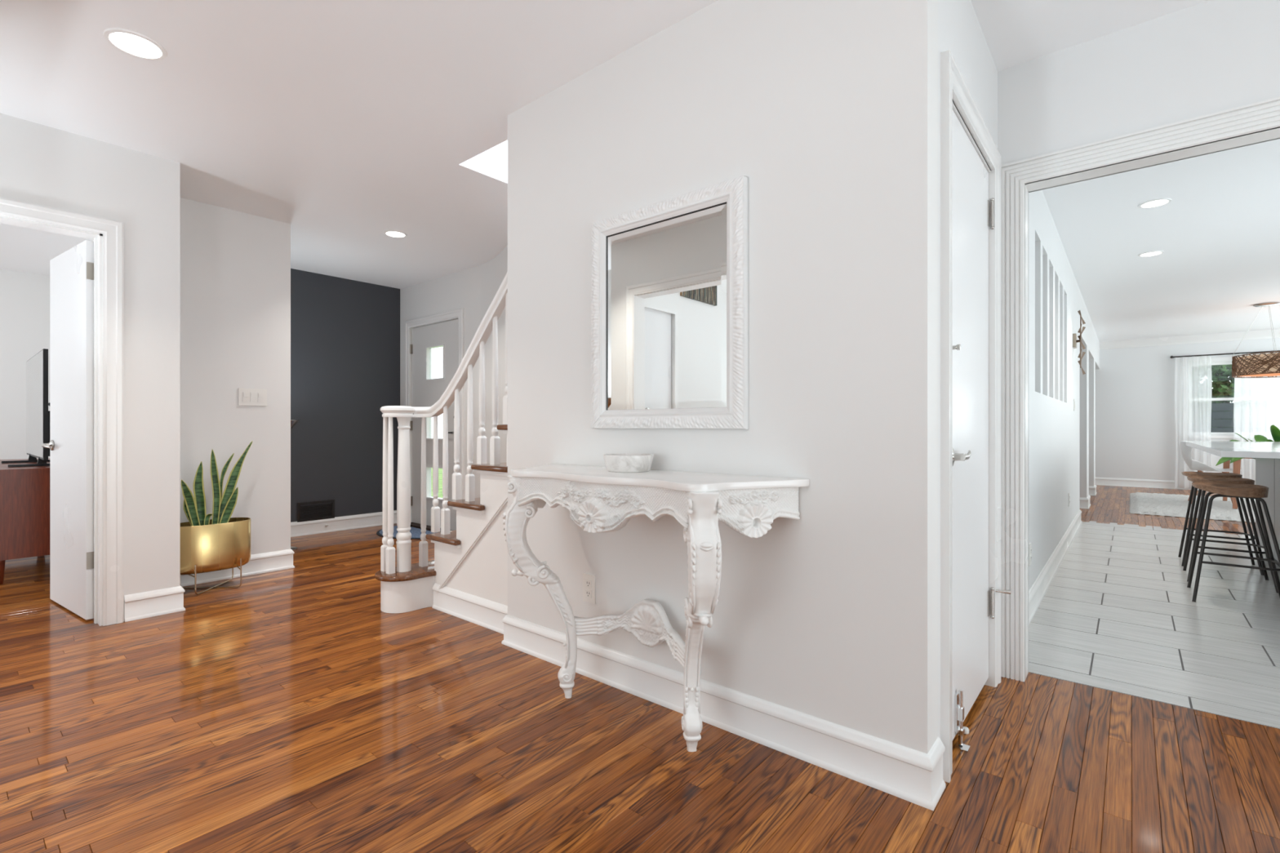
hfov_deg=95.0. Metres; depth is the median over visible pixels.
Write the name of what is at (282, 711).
floor
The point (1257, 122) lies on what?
trim
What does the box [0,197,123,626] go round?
trim
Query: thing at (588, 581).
socket
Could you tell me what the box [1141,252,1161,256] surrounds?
diffuser
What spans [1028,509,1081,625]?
baseboard
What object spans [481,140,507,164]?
wall
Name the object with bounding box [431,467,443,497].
ground
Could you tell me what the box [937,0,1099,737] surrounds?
wall
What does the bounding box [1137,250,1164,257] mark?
recessed light
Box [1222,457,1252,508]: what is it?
dining table
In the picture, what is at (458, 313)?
trim
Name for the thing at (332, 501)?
air vent
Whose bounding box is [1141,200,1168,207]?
diffuser
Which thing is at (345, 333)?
wall
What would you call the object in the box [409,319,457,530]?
door
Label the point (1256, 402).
window
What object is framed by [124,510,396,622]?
baseboard
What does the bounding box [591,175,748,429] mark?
wall mirror
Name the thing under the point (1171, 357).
curtain rod
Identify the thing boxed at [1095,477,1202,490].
baseboard
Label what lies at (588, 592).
socket
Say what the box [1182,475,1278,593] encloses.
bar stool
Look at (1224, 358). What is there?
trim
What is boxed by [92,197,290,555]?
wall
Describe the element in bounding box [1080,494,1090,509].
baseboard
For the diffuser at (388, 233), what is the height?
0.004 m
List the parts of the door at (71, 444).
handle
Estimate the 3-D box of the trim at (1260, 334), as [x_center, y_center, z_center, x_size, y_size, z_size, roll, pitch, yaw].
[9.584,-1.425,9.125,3.830,0.130,0.100,0,0,40]
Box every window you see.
[1210,361,1234,435]
[1233,352,1279,484]
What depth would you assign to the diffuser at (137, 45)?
2.28 m
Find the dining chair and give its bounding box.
[1180,440,1241,504]
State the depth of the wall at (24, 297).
5.64 m
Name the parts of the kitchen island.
panel, panel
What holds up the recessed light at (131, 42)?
in the ceiling
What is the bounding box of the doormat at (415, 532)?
[376,525,438,539]
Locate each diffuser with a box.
[109,32,161,57]
[386,231,404,236]
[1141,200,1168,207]
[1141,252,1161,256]
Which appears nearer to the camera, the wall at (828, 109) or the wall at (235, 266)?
the wall at (828, 109)
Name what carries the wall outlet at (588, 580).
attached to the wall at (828, 109)
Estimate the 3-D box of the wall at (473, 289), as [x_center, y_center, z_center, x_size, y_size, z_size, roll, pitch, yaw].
[-0.641,-0.225,4.510,5.650,2.530,0.338,0,0,45]
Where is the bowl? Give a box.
[603,453,653,472]
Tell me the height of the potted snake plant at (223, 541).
0.943 m
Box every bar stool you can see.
[1177,471,1263,575]
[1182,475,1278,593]
[1186,482,1279,602]
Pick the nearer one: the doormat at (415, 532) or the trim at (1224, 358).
the doormat at (415, 532)
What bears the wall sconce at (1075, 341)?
attached to the wall at (1062, 439)
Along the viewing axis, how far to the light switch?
4.12 m
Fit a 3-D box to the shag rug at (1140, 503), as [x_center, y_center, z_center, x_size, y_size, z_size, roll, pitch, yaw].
[7.637,1.018,7.261,2.424,0.041,2.728,0,0,40]
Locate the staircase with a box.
[374,271,507,613]
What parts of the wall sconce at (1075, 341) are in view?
plate, stem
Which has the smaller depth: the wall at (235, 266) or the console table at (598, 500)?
the console table at (598, 500)
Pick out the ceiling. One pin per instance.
(344, 123)
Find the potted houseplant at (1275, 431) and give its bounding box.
[1215,424,1279,466]
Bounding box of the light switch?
[238,387,266,405]
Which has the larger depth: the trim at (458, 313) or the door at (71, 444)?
the trim at (458, 313)
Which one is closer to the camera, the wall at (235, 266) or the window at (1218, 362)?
the wall at (235, 266)
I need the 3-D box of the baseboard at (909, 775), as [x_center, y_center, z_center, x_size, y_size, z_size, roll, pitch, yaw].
[-0.182,0.971,2.492,2.660,0.138,0.137,0,0,40]
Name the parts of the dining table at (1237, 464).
leg, leg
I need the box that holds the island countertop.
[1186,440,1279,458]
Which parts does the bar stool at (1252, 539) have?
leg, leg, seat, leg, leg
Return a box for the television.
[1,348,49,466]
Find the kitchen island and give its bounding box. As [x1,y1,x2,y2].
[1255,457,1279,567]
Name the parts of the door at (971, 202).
deadbolt knob, handle, strike plate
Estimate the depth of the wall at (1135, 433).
10.02 m
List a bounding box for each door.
[40,240,93,619]
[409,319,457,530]
[952,110,1011,751]
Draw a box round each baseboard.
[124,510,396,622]
[431,582,946,811]
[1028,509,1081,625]
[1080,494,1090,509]
[1088,484,1097,495]
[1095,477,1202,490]
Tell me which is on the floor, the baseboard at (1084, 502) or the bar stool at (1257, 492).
the bar stool at (1257, 492)
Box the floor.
[0,484,1279,852]
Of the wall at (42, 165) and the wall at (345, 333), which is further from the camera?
the wall at (345, 333)
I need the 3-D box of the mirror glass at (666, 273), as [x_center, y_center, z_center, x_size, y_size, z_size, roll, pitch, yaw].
[0.085,-0.417,2.194,0.573,0.710,0.012,0,0,40]
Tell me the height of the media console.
0.758 m
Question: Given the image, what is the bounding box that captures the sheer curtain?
[1173,355,1212,488]
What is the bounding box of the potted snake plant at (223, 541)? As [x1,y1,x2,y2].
[180,440,253,595]
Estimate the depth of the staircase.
3.26 m
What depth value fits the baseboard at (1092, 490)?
8.83 m
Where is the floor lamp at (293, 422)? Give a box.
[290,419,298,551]
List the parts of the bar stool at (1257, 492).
leg, leg, seat, leg, leg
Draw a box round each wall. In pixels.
[0,113,180,621]
[0,269,49,459]
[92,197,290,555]
[290,268,399,522]
[400,245,507,522]
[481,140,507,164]
[507,0,937,754]
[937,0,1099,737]
[997,0,1279,164]
[1095,337,1279,480]
[1210,403,1234,432]
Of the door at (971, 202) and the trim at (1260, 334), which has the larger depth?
the trim at (1260, 334)
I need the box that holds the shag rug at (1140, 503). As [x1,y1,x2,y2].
[1129,492,1255,522]
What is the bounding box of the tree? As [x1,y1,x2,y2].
[1210,364,1234,427]
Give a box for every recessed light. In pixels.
[102,27,167,60]
[383,230,407,237]
[1137,198,1172,208]
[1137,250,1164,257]
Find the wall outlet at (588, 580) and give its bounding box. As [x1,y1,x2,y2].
[582,573,595,604]
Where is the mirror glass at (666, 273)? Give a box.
[606,203,726,409]
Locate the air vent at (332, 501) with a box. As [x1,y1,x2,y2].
[297,499,334,522]
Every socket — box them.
[585,578,591,587]
[585,589,591,598]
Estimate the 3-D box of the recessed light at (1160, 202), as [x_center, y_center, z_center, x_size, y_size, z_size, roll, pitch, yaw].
[3.432,-1.487,3.909,0.170,0.006,0.170,0,0,40]
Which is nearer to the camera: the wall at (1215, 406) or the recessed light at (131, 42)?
the recessed light at (131, 42)
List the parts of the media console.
leg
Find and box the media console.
[0,457,49,584]
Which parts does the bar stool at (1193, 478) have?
leg, leg, seat, leg, leg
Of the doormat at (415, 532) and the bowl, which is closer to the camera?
the bowl
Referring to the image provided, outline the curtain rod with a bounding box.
[1169,350,1279,358]
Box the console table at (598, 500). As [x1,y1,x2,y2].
[502,463,809,751]
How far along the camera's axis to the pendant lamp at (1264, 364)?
7.01 m
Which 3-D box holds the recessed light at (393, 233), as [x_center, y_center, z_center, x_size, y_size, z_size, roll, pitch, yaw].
[-1.890,-1.487,4.532,0.170,0.006,0.170,0,0,40]
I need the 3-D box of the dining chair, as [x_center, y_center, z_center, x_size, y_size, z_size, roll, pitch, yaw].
[7.334,0.595,7.553,0.540,0.802,0.500,0,0,40]
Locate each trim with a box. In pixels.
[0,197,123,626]
[404,307,463,499]
[410,522,451,532]
[940,49,1000,782]
[1000,96,1279,681]
[1099,328,1279,349]
[1210,356,1234,438]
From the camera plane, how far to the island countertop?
3.48 m
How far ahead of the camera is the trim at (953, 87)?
1.72 m
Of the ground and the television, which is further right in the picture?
the ground
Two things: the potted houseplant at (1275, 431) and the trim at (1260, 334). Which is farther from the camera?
the trim at (1260, 334)
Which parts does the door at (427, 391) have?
lite frame, lite frame, lite frame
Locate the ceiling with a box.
[0,0,1279,342]
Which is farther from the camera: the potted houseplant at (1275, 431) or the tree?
the tree
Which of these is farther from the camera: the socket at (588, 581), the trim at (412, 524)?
the trim at (412, 524)
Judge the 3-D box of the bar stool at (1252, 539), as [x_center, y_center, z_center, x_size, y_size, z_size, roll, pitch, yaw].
[4.327,0.697,4.385,0.427,0.690,0.416,0,0,40]
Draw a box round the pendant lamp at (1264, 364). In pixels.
[1231,302,1279,377]
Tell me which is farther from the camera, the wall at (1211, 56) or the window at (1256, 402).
the window at (1256, 402)
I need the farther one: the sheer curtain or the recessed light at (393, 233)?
the sheer curtain
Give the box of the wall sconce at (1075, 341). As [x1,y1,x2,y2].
[1072,310,1085,374]
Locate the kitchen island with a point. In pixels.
(1267, 469)

